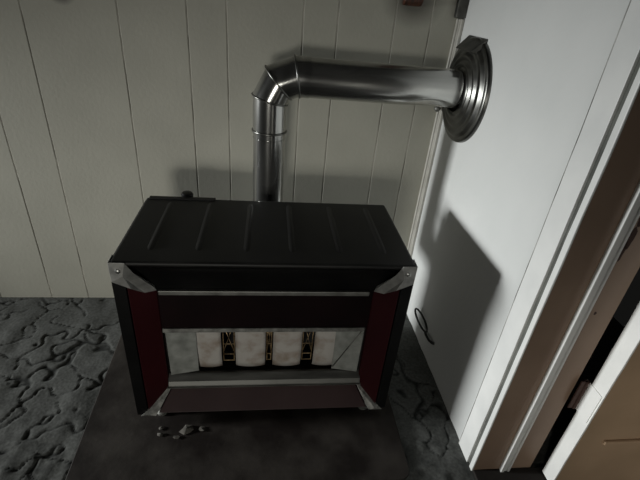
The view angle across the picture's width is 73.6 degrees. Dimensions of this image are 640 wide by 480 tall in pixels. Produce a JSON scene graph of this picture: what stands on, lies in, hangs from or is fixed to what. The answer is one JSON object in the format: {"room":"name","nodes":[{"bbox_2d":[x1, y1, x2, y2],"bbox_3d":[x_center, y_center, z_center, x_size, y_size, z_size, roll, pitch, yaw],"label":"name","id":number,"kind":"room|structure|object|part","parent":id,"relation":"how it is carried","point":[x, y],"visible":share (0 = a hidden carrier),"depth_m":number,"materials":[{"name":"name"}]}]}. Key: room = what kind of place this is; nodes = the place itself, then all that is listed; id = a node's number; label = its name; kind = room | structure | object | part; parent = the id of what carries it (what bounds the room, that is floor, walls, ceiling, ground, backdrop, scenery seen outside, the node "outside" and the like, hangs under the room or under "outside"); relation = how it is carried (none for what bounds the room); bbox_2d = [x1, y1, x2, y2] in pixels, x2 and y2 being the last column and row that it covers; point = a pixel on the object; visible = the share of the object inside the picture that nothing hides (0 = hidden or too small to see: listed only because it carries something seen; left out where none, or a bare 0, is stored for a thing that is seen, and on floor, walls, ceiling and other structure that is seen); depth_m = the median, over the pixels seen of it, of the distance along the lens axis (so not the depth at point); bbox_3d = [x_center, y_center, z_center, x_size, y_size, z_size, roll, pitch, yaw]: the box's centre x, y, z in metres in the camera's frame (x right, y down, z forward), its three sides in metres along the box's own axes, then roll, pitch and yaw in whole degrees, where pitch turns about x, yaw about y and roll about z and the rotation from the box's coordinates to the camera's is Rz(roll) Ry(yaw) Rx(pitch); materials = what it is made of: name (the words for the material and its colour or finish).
{"room":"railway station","nodes":[
{"label":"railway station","id":0,"kind":"room"},
{"bbox_2d":[0,0,460,297],"bbox_3d":[-2.479,-0.875,0.846,6.117,2.470,0.050,1,30,-7],"label":"wall","id":1,"kind":"structure","parent":0,"point":[107,107],"depth_m":1.34,"materials":[{"name":"paint"}]},
{"bbox_2d":[402,0,423,6],"bbox_3d":[0.275,-0.737,1.175,0.056,0.167,0.070,1,30,-7],"label":"wooden bracket","id":2,"kind":"object","parent":1,"relation":"attached to","point":[417,3],"visible":1,"depth_m":1.22,"materials":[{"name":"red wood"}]},
{"bbox_2d":[407,18,464,256],"bbox_3d":[0.374,-0.202,1.529,0.020,1.052,0.020,1,30,-7],"label":"trim","id":3,"kind":"structure","parent":1,"relation":"attached to","point":[459,24],"depth_m":1.47,"materials":[{"name":"paint"}]},
{"bbox_2d":[434,106,440,111],"bbox_3d":[0.382,-0.425,1.384,0.019,0.019,0.025,28,37,34],"label":"screw","id":4,"kind":"object","parent":1,"relation":"attached to","point":[436,108],"visible":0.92,"depth_m":1.38,"materials":[{"name":"metal"}]},
{"bbox_2d":[454,0,468,18],"bbox_3d":[0.469,-1.258,0.916,0.029,1.397,0.022,1,30,-7],"label":"trim","id":5,"kind":"structure","parent":1,"relation":"attached to","point":[461,6],"depth_m":1.24,"materials":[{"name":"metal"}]},
{"bbox_2d":[0,297,623,479],"bbox_3d":[-1.946,1.447,-0.640,6.900,0.012,5.050,1,30,-7],"label":"floor","id":6,"kind":"structure","parent":0,"point":[56,353],"depth_m":1.32,"materials":[{"name":"stone"}]},
{"bbox_2d":[65,334,409,479],"bbox_3d":[-0.236,0.426,1.386,0.889,0.005,0.756,1,30,-7],"label":"floor mat","id":7,"kind":"object","parent":6,"relation":"on","point":[117,442],"visible":0.32,"depth_m":1.16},
{"bbox_2d":[179,424,193,434],"bbox_3d":[-0.367,0.522,1.181,0.028,0.010,0.036,20,33,23],"label":"flake","id":8,"kind":"object","parent":7,"relation":"on","point":[187,429],"visible":1,"depth_m":1.18,"materials":[{"name":"grey"}]},
{"bbox_2d":[107,191,417,415],"bbox_3d":[-0.153,0.190,1.252,0.706,0.550,0.374,1,30,-7],"label":"heater","id":9,"kind":"object","parent":7,"relation":"on","point":[222,305],"visible":1,"depth_m":1.11,"materials":[{"name":"black metal"}]},
{"bbox_3d":[-0.431,0.256,1.098,0.022,0.467,0.086,28,37,34],"label":"post","id":10,"kind":"part","parent":9,"relation":"part of","materials":[{"name":"red metal"}]},
{"bbox_3d":[-0.390,-0.118,1.217,0.182,0.005,0.015,1,30,-7],"label":"rail","id":11,"kind":"part","parent":9,"relation":"part of","materials":[{"name":"black metal"}]},
{"bbox_3d":[-0.386,-0.103,1.250,0.035,0.081,0.035,1,30,-7],"label":"valve knob","id":12,"kind":"part","parent":9,"relation":"part of","materials":[{"name":"black plastic"}]},
{"bbox_3d":[-0.156,0.451,1.233,0.584,0.053,0.057,1,30,-7],"label":"skirt panel","id":13,"kind":"part","parent":9,"relation":"part of","materials":[{"name":"red metal"}]},
{"bbox_3d":[-0.131,-0.025,1.113,0.692,0.013,0.336,1,30,-7],"label":"panel","id":14,"kind":"part","parent":9,"relation":"part of","materials":[{"name":"black metal"}]},
{"bbox_3d":[-0.123,0.087,1.034,0.650,0.105,0.075,1,30,-7],"label":"crown panel","id":15,"kind":"part","parent":9,"relation":"part of","materials":[{"name":"black metal"}]},
{"bbox_2d":[167,369,360,388],"bbox_3d":[-0.152,0.394,1.222,0.545,0.033,0.035,1,30,-7],"label":"tray","id":16,"kind":"object","parent":9,"relation":"on","point":[185,378],"depth_m":1.21,"materials":[{"name":"metal"}]},
{"bbox_3d":[-0.134,0.176,1.101,0.536,0.124,0.012,1,30,-7],"label":"panel","id":17,"kind":"part","parent":9,"relation":"part of","materials":[{"name":"black metal"}]},
{"bbox_2d":[251,54,463,201],"bbox_3d":[0.084,-0.240,1.319,0.586,0.592,0.122,0,30,-8],"label":"pipe","id":18,"kind":"object","parent":9,"relation":"attached to","point":[283,81],"visible":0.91,"depth_m":1.17,"materials":[{"name":"metal"}]},
{"bbox_3d":[0.151,0.268,1.172,0.086,0.467,0.022,24,35,29],"label":"post","id":19,"kind":"part","parent":9,"relation":"part of","materials":[{"name":"red metal"}]},
{"bbox_2d":[407,0,629,450],"bbox_3d":[0.742,0.451,-0.919,0.120,2.470,5.050,1,30,-7],"label":"wall","id":20,"kind":"structure","parent":0,"point":[489,196],"depth_m":1.06,"materials":[{"name":"paint"}]},
{"bbox_2d":[414,308,433,344],"bbox_3d":[0.364,0.299,1.495,0.014,0.052,0.164,-2,31,-13],"label":"cable loop","id":21,"kind":"object","parent":20,"relation":"attached to","point":[415,309],"visible":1,"depth_m":1.50,"materials":[{"name":"black"}]},
{"bbox_2d":[442,35,492,142],"bbox_3d":[0.406,-0.431,1.240,0.039,0.290,0.290,1,30,-7],"label":"flue collar","id":22,"kind":"object","parent":20,"relation":"attached to","point":[473,57],"visible":0.78,"depth_m":1.17,"materials":[{"name":"metal"}]},
{"bbox_2d":[473,467,546,479],"bbox_3d":[0.607,0.865,0.791,0.300,0.026,0.910,1,30,-7],"label":"threshold","id":23,"kind":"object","parent":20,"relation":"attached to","point":[527,473],"depth_m":1.15,"materials":[{"name":"black"}]},
{"bbox_2d":[459,0,639,463],"bbox_3d":[0.491,-0.316,0.676,0.007,2.120,0.059,1,30,-7],"label":"trim","id":24,"kind":"structure","parent":20,"relation":"attached to","point":[624,57],"depth_m":0.82,"materials":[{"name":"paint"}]},
{"bbox_2d":[469,68,639,470],"bbox_3d":[0.577,-0.264,0.661,0.171,2.060,0.017,1,30,-7],"label":"trim","id":25,"kind":"structure","parent":20,"relation":"attached to","point":[616,177],"depth_m":0.88,"materials":[{"name":"brown paint"}]},
{"bbox_2d":[499,180,639,471],"bbox_3d":[0.584,-0.251,0.655,0.026,2.036,0.012,1,30,-7],"label":"trim","id":26,"kind":"structure","parent":20,"relation":"attached to","point":[631,214],"depth_m":0.89,"materials":[{"name":"paint"}]},
{"bbox_2d":[542,301,639,479],"bbox_3d":[1.079,-0.226,0.694,0.834,2.018,0.063,1,30,-7],"label":"door","id":27,"kind":"structure","parent":20,"relation":"in","point":[601,441],"depth_m":1.02,"materials":[{"name":"brown paint"}]},
{"bbox_3d":[1.034,0.502,1.087,0.692,0.012,0.009,1,30,-7],"label":"panel molding","id":28,"kind":"part","parent":27,"relation":"part of","materials":[{"name":"brown paint"}]}
]}

